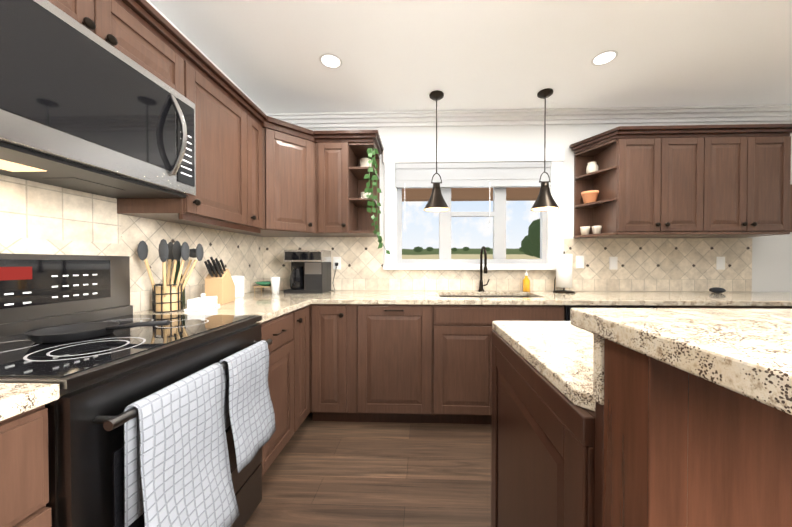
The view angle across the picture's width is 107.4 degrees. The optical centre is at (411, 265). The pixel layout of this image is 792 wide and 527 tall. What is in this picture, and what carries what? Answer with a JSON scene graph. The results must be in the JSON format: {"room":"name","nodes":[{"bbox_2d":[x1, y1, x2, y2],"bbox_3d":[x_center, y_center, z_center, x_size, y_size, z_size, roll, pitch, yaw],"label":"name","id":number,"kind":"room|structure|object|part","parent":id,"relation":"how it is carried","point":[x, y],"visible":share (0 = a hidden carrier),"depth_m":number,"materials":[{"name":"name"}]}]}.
{"room":"kitchen","nodes":[
{"label":"kitchen","id":0,"kind":"room"},
{"bbox_2d":[244,412,490,526],"bbox_3d":[1.321,1.192,-0.232,5.790,0.050,5.900,0,1,2],"label":"floor","id":1,"kind":"structure","parent":0,"point":[348,474],"depth_m":1.58,"materials":[{"name":"brown wood"}]},
{"bbox_2d":[0,405,51,526],"bbox_3d":[-1.105,0.727,0.012,0.719,0.875,1.238,0,1,2],"label":"base cabinet","id":2,"kind":"object","parent":1,"relation":"on","point":[24,480],"visible":0.92,"depth_m":0.57,"materials":[{"name":"brown wood"}]},
{"bbox_2d":[0,383,59,420],"bbox_3d":[-1.113,0.271,0.008,0.703,0.034,1.238,0,1,2],"label":"countertop","id":3,"kind":"structure","parent":2,"relation":"on","point":[17,398],"depth_m":0.57,"materials":[{"name":"stone"}]},
{"bbox_2d":[0,253,272,526],"bbox_3d":[-1.037,0.541,1.010,0.770,1.165,0.758,0,1,2],"label":"range","id":4,"kind":"object","parent":1,"relation":"on","point":[104,381],"visible":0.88,"depth_m":0.86,"materials":[{"name":"black metal"}]},
{"bbox_2d":[24,320,169,342],"bbox_3d":[-1.021,0.211,0.956,0.375,0.048,0.206,0,1,2],"label":"pan","id":5,"kind":"object","parent":4,"relation":"on","point":[71,332],"visible":1,"depth_m":0.97,"materials":[{"name":"black metal"}]},
{"bbox_2d":[124,363,239,526],"bbox_3d":[-0.645,0.595,0.850,0.103,0.522,0.295,0,1,2],"label":"towel","id":6,"kind":"object","parent":4,"relation":"hanging from","point":[177,472],"visible":1,"depth_m":0.81,"materials":[{"name":"fabric"}]},
{"bbox_2d":[218,340,275,472],"bbox_3d":[-0.643,0.531,1.157,0.088,0.402,0.261,0,1,2],"label":"towel","id":7,"kind":"object","parent":4,"relation":"hanging from","point":[249,416],"visible":0.98,"depth_m":1.12,"materials":[{"name":"fabric"}]},
{"bbox_2d":[256,305,308,475],"bbox_3d":[-1.049,0.709,1.732,0.719,0.875,0.676,0,1,2],"label":"base cabinet","id":8,"kind":"object","parent":1,"relation":"on","point":[287,334],"visible":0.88,"depth_m":1.69,"materials":[{"name":"brown wood"}]},
{"bbox_2d":[133,294,316,322],"bbox_3d":[-1.049,0.254,1.705,0.720,0.035,0.630,0,1,2],"label":"countertop","id":9,"kind":"structure","parent":8,"relation":"on","point":[267,305],"depth_m":1.65,"materials":[{"name":"stone"}]},
{"bbox_2d":[137,239,203,312],"bbox_3d":[-1.260,0.051,1.570,0.198,0.371,0.319,0,1,2],"label":"utensil holder","id":10,"kind":"object","parent":9,"relation":"on","point":[167,295],"visible":1,"depth_m":1.50,"materials":[{"name":"black metal"}]},
{"bbox_2d":[170,261,184,306],"bbox_3d":[-1.333,0.092,1.655,0.072,0.290,0.072,0,1,2],"label":"oil bottle","id":11,"kind":"object","parent":9,"relation":"on","point":[177,271],"visible":0.21,"depth_m":1.65,"materials":[{"name":"green glass"}]},
{"bbox_2d":[184,293,219,311],"bbox_3d":[-1.154,0.196,1.610,0.100,0.084,0.190,0,1,-13],"label":"butter dish","id":12,"kind":"object","parent":9,"relation":"on","point":[203,302],"visible":1,"depth_m":1.54,"materials":[{"name":"white ceramic"}]},
{"bbox_2d":[204,257,234,303],"bbox_3d":[-1.209,0.090,1.821,0.100,0.290,0.221,0,1,-8],"label":"knife block","id":13,"kind":"object","parent":9,"relation":"on","point":[219,283],"visible":1,"depth_m":1.77,"materials":[{"name":"brown wood"}]},
{"bbox_2d":[308,304,351,421],"bbox_3d":[-0.562,0.702,2.355,0.315,0.876,0.638,0,1,2],"label":"base cabinet","id":14,"kind":"object","parent":1,"relation":"on","point":[330,325],"depth_m":2.04,"materials":[{"name":"brown wood"}]},
{"bbox_2d":[352,304,443,422],"bbox_3d":[-0.091,0.702,2.340,0.628,0.876,0.638,0,1,2],"label":"base cabinet","id":15,"kind":"object","parent":1,"relation":"on","point":[394,363],"depth_m":2.02,"materials":[{"name":"brown wood"}]},
{"bbox_2d":[245,290,791,305],"bbox_3d":[1.404,0.248,2.277,5.586,0.035,0.657,0,1,2],"label":"countertop","id":16,"kind":"structure","parent":15,"relation":"on","point":[610,298],"depth_m":2.06,"materials":[{"name":"stone"}]},
{"bbox_2d":[231,275,244,297],"bbox_3d":[-1.306,0.152,2.155,0.120,0.160,0.120,0,1,2],"label":"canister","id":17,"kind":"object","parent":16,"relation":"on","point":[238,280],"visible":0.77,"depth_m":2.12,"materials":[{"name":"white ceramic"}]},
{"bbox_2d":[253,281,271,292],"bbox_3d":[-1.236,0.183,2.473,0.170,0.092,0.170,0,1,2],"label":"dish","id":18,"kind":"object","parent":16,"relation":"on","point":[264,283],"visible":0.77,"depth_m":2.42,"materials":[{"name":"green ceramic"}]},
{"bbox_2d":[270,277,279,293],"bbox_3d":[-1.128,0.162,2.410,0.080,0.135,0.080,0,1,2],"label":"paper cup","id":19,"kind":"object","parent":16,"relation":"on","point":[275,284],"visible":1,"depth_m":2.38,"materials":[{"name":"white paper"}]},
{"bbox_2d":[284,250,330,293],"bbox_3d":[-0.885,0.048,2.490,0.320,0.360,0.260,0,1,2],"label":"coffee maker","id":20,"kind":"object","parent":16,"relation":"on","point":[310,271],"visible":1,"depth_m":2.38,"materials":[{"name":"black plastic"}]},
{"bbox_2d":[478,246,489,291],"bbox_3d":[0.639,0.030,2.496,0.104,0.396,0.214,0,1,2],"label":"faucet","id":21,"kind":"object","parent":16,"relation":"on","point":[481,285],"visible":1,"depth_m":2.56,"materials":[{"name":"brown metal"}]},
{"bbox_2d":[440,296,532,297],"bbox_3d":[0.610,0.355,2.335,0.792,0.181,0.412,0,1,2],"label":"sink","id":22,"kind":"object","parent":16,"relation":"in","point":[486,296],"visible":0.02,"depth_m":2.53,"materials":[{"name":"silver metal"}]},
{"bbox_2d":[523,270,529,291],"bbox_3d":[1.008,0.131,2.547,0.060,0.193,0.065,0,1,2],"label":"soap bottle","id":23,"kind":"object","parent":16,"relation":"on","point":[526,284],"visible":1,"depth_m":2.53,"materials":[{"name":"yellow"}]},
{"bbox_2d":[553,251,574,292],"bbox_3d":[1.306,0.053,2.489,0.170,0.350,0.170,0,1,2],"label":"paper towel","id":24,"kind":"object","parent":16,"relation":"on","point":[563,277],"visible":1,"depth_m":2.44,"materials":[{"name":"white paper"}]},
{"bbox_2d":[709,287,725,292],"bbox_3d":[2.554,0.205,2.430,0.100,0.048,0.100,0,1,2],"label":"speaker","id":25,"kind":"object","parent":16,"relation":"on","point":[717,290],"visible":1,"depth_m":2.40},
{"bbox_2d":[444,320,531,423],"bbox_3d":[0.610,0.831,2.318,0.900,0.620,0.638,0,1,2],"label":"base cabinet","id":26,"kind":"object","parent":1,"relation":"on","point":[467,343],"depth_m":2.01,"materials":[{"name":"brown wood"}]},
{"bbox_2d":[491,330,791,526],"bbox_3d":[0.677,0.717,0.900,0.688,0.876,0.730,0,1,2],"label":"base cabinet","id":27,"kind":"object","parent":1,"relation":"on","point":[651,442],"visible":0.65,"depth_m":0.53,"materials":[{"name":"brown wood"}]},
{"bbox_3d":[0.343,0.717,0.901,0.020,0.875,0.710,0,1,2],"label":"panel","id":28,"kind":"part","parent":27,"relation":"part of","materials":[{"name":"brown wood"}]},
{"bbox_2d":[492,321,594,410],"bbox_3d":[2.244,0.263,0.850,3.813,0.034,0.740,0,1,2],"label":"countertop","id":29,"kind":"structure","parent":27,"relation":"on","point":[558,355],"depth_m":0.84,"materials":[{"name":"stone"}]},
{"bbox_2d":[593,334,603,404],"bbox_3d":[2.237,0.187,0.466,3.803,0.124,0.023,0,1,2],"label":"backsplash","id":30,"kind":"structure","parent":27,"relation":"attached to","point":[598,369],"depth_m":0.52,"materials":[{"name":"stone"}]},
{"bbox_2d":[570,308,791,414],"bbox_3d":[2.227,0.108,0.310,3.813,0.036,0.465,0,1,2],"label":"island countertop","id":31,"kind":"structure","parent":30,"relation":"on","point":[746,352],"depth_m":0.37,"materials":[{"name":"stone"}]},
{"bbox_2d":[656,306,739,308],"bbox_3d":[1.922,0.703,2.274,0.516,0.876,0.638,0,1,2],"label":"base cabinet","id":32,"kind":"object","parent":1,"relation":"on","point":[728,307],"depth_m":1.97,"materials":[{"name":"brown wood"}]},
{"bbox_2d":[564,305,655,320],"bbox_3d":[1.360,0.654,2.245,0.595,0.770,0.636,0,1,2],"label":"dishwasher","id":33,"kind":"object","parent":32,"relation":"in","point":[567,308],"visible":0.12,"depth_m":1.97,"materials":[{"name":"black plastic"}]},
{"bbox_2d":[740,306,791,308],"bbox_3d":[2.344,0.703,2.260,0.572,0.876,0.638,0,1,2],"label":"base cabinet","id":34,"kind":"object","parent":1,"relation":"on","point":[741,307],"depth_m":1.95,"materials":[{"name":"brown wood"}]},
{"bbox_2d":[115,0,791,291],"bbox_3d":[1.321,-0.133,-0.245,5.790,2.600,5.900,0,1,2],"label":"wall","id":35,"kind":"structure","parent":0,"point":[392,55],"depth_m":1.91,"materials":[{"name":"white paint"}]},
{"bbox_2d":[48,0,119,50],"bbox_3d":[-1.263,-0.877,0.839,0.348,0.235,0.433,0,1,2],"label":"upper cabinet","id":36,"kind":"object","parent":35,"relation":"attached to","point":[101,17],"depth_m":1.01,"materials":[{"name":"brown wood"}]},
{"bbox_2d":[0,175,263,312],"bbox_3d":[-1.427,-0.036,1.046,0.008,0.560,3.298,0,1,2],"label":"backsplash","id":37,"kind":"structure","parent":35,"relation":"attached to","point":[38,218],"depth_m":1.36,"materials":[{"name":"tile"}]},
{"bbox_2d":[120,0,191,101],"bbox_3d":[-1.252,-0.880,1.166,0.348,0.235,0.433,0,1,2],"label":"upper cabinet","id":38,"kind":"object","parent":35,"relation":"attached to","point":[142,40],"depth_m":1.22,"materials":[{"name":"brown wood"}]},
{"bbox_2d":[0,0,195,197],"bbox_3d":[-1.198,-0.537,1.004,0.468,0.445,0.756,0,1,2],"label":"microwave","id":39,"kind":"object","parent":38,"relation":"attached to","point":[83,109],"visible":1,"depth_m":0.94,"materials":[{"name":"silver metal"}]},
{"bbox_2d":[116,56,255,227],"bbox_3d":[-1.236,-0.628,1.658,0.348,0.750,0.544,0,1,2],"label":"upper cabinet","id":40,"kind":"object","parent":35,"relation":"attached to","point":[230,116],"depth_m":1.60,"materials":[{"name":"brown wood"}]},
{"bbox_2d":[146,0,265,113],"bbox_3d":[-1.428,-1.281,-0.167,0.083,0.103,5.696,0,1,2],"label":"crown molding","id":41,"kind":"structure","parent":35,"relation":"attached to","point":[148,1],"depth_m":1.80,"materials":[{"name":"white"}]},
{"bbox_2d":[210,116,263,231],"bbox_3d":[-1.227,-0.631,1.940,0.348,0.750,0.248,0,1,2],"label":"upper cabinet","id":42,"kind":"object","parent":35,"relation":"attached to","point":[259,129],"depth_m":2.01,"materials":[{"name":"brown wood"}]},
{"bbox_2d":[222,116,327,236],"bbox_3d":[-1.078,-0.660,2.368,0.618,0.800,0.618,0,1,2],"label":"upper cabinet","id":43,"kind":"object","parent":35,"relation":"attached to","point":[289,179],"visible":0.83,"depth_m":2.18,"materials":[{"name":"brown wood"}]},
{"bbox_3d":[-0.909,-0.621,2.191,0.265,0.715,0.260,0,1,2],"label":"cab corner door","id":44,"kind":"part","parent":43,"relation":"part of","materials":[{"name":"brown wood"}]},
{"bbox_2d":[319,53,341,68],"bbox_3d":[-0.533,-1.351,1.924,0.150,0.006,0.150,0,1,2],"label":"recessed light","id":45,"kind":"object","parent":35,"relation":"in","point":[330,60],"visible":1,"depth_m":1.92,"materials":[{"name":"white plastic"}]},
{"bbox_2d":[314,130,383,236],"bbox_3d":[-0.509,-0.661,2.469,0.508,0.800,0.380,0,1,2],"label":"upper cabinet","id":46,"kind":"object","parent":35,"relation":"attached to","point":[341,203],"visible":0.92,"depth_m":2.32,"materials":[{"name":"brown wood"}]},
{"bbox_2d":[360,158,370,197],"bbox_3d":[-0.394,-0.731,2.506,0.100,0.370,0.100,0,1,2],"label":"pottery","id":47,"kind":"object","parent":46,"relation":"on","point":[364,162],"visible":0.5,"depth_m":2.47,"materials":[{"name":"beige ceramic"}]},
{"bbox_2d":[364,148,389,253],"bbox_3d":[-0.267,-0.522,2.329,0.210,0.870,0.174,0,1,2],"label":"potted plant","id":48,"kind":"object","parent":46,"relation":"in","point":[370,152],"visible":1,"depth_m":2.28,"materials":[{"name":"green plant"}]},
{"bbox_2d":[424,90,449,211],"bbox_3d":[0.200,-0.901,2.315,0.208,0.913,0.208,0,1,2],"label":"pendant light","id":49,"kind":"object","parent":35,"relation":"hanging from","point":[436,202],"visible":1,"depth_m":2.29,"materials":[{"name":"brown metal"}]},
{"bbox_2d":[383,148,563,269],"bbox_3d":[0.548,-0.503,2.653,1.605,1.080,0.150,0,1,2],"label":"window","id":50,"kind":"structure","parent":35,"relation":"in","point":[549,251],"depth_m":2.63,"materials":[{"name":"white wood"}]},
{"bbox_2d":[395,161,550,228],"bbox_3d":[0.548,-0.630,2.626,1.387,0.594,0.062,0,1,2],"label":"window shade","id":51,"kind":"object","parent":50,"relation":"attached to","point":[478,174],"visible":0.98,"depth_m":2.61,"materials":[{"name":"grey fabric"}]},
{"bbox_2d":[263,237,751,291],"bbox_3d":[0.806,-0.018,2.619,4.348,0.490,0.008,0,1,2],"label":"backsplash","id":52,"kind":"structure","parent":35,"relation":"attached to","point":[666,264],"depth_m":2.59,"materials":[{"name":"tile"}]},
{"bbox_2d":[333,257,340,268],"bbox_3d":[-0.680,-0.023,2.657,0.070,0.114,0.008,0,1,2],"label":"electrical outlet","id":53,"kind":"object","parent":52,"relation":"attached to","point":[337,260],"visible":1,"depth_m":2.65,"materials":[{"name":"white plastic"}]},
{"bbox_2d":[576,256,583,267],"bbox_3d":[1.499,-0.033,2.586,0.070,0.114,0.008,0,1,2],"label":"electrical outlet","id":54,"kind":"object","parent":52,"relation":"attached to","point":[579,261],"visible":1,"depth_m":2.58,"materials":[{"name":"white plastic"}]},
{"bbox_2d":[609,257,617,269],"bbox_3d":[1.789,-0.022,2.576,0.070,0.114,0.008,0,1,2],"label":"electrical outlet","id":55,"kind":"object","parent":52,"relation":"attached to","point":[613,263],"visible":1,"depth_m":2.57,"materials":[{"name":"white plastic"}]},
{"bbox_2d":[716,257,724,269],"bbox_3d":[2.708,-0.022,2.546,0.070,0.114,0.008,0,1,2],"label":"electrical outlet","id":56,"kind":"object","parent":52,"relation":"attached to","point":[720,263],"visible":1,"depth_m":2.54,"materials":[{"name":"white plastic"}]},
{"bbox_2d":[266,104,791,127],"bbox_3d":[1.458,-1.309,2.546,5.496,0.103,0.083,0,1,2],"label":"crown molding","id":57,"kind":"structure","parent":35,"relation":"attached to","point":[683,114],"depth_m":2.55,"materials":[{"name":"white"}]},
{"bbox_2d":[531,88,558,211],"bbox_3d":[1.049,-0.901,2.287,0.208,0.913,0.208,0,1,2],"label":"pendant light","id":58,"kind":"object","parent":35,"relation":"hanging from","point":[545,201],"visible":1,"depth_m":2.27,"materials":[{"name":"brown metal"}]},
{"bbox_2d":[591,50,617,65],"bbox_3d":[1.257,-1.351,1.896,0.150,0.006,0.150,0,1,2],"label":"recessed light","id":59,"kind":"object","parent":35,"relation":"in","point":[604,58],"visible":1,"depth_m":1.89,"materials":[{"name":"white plastic"}]},
{"bbox_2d":[589,132,716,237],"bbox_3d":[1.949,-0.636,2.405,0.690,0.750,0.348,0,1,2],"label":"upper cabinet","id":60,"kind":"object","parent":35,"relation":"attached to","point":[701,181],"depth_m":2.24,"materials":[{"name":"brown wood"}]},
{"bbox_2d":[580,161,601,234],"bbox_3d":[1.534,-0.572,2.493,0.137,0.618,0.147,0,1,2],"label":"pottery","id":61,"kind":"object","parent":60,"relation":"on","point":[590,196],"visible":0.79,"depth_m":2.46,"materials":[{"name":"beige"}]},
{"bbox_2d":[709,128,791,235],"bbox_3d":[2.533,-0.636,2.386,0.691,0.750,0.348,0,1,2],"label":"upper cabinet","id":62,"kind":"object","parent":35,"relation":"attached to","point":[754,164],"depth_m":2.21,"materials":[{"name":"brown wood"}]},
{"bbox_2d":[787,184,791,231],"bbox_3d":[3.243,-0.562,2.526,0.430,0.540,0.022,0,1,2],"label":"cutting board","id":63,"kind":"object","parent":35,"relation":"hanging from","point":[790,208],"depth_m":2.52,"materials":[{"name":"brown wood"}]},
{"label":"outside","id":64,"kind":"structure","parent":0,"visible":0},
{"bbox_2d":[413,246,522,252],"bbox_3d":[25.052,-6.286,110.986,178.340,2.489,8.999,0,1,2],"label":"bush","id":65,"kind":"object","parent":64,"point":[418,249],"visible":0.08,"depth_m":112.03,"materials":[{"name":"green plant"}]},
{"bbox_2d":[402,201,539,258],"bbox_3d":[3.852,-28.077,119.703,300.000,64.000,0.200,0,1,2],"label":"sky","id":66,"kind":"structure","parent":64,"point":[473,234],"depth_m":119.14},
{"bbox_3d":[2.095,1.027,66.341,160.000,0.100,127.180,0,1,2],"label":"ground","id":67,"kind":"structure","parent":64,"visible":0},
{"bbox_2d":[402,187,539,201],"bbox_3d":[1.059,0.046,4.128,14.000,3.150,2.780,0,1,2],"label":"porch roof","id":68,"kind":"structure","parent":67,"relation":"on","point":[485,194],"depth_m":5.31,"materials":[{"name":"brown wood"}]},
{"bbox_2d":[521,219,539,257],"bbox_3d":[8.642,-0.827,18.680,2.890,4.621,2.882,0,1,2],"label":"tree","id":69,"kind":"object","parent":67,"relation":"on","point":[530,243],"visible":0.33,"depth_m":18.18,"materials":[{"name":"green plant"}]}
]}

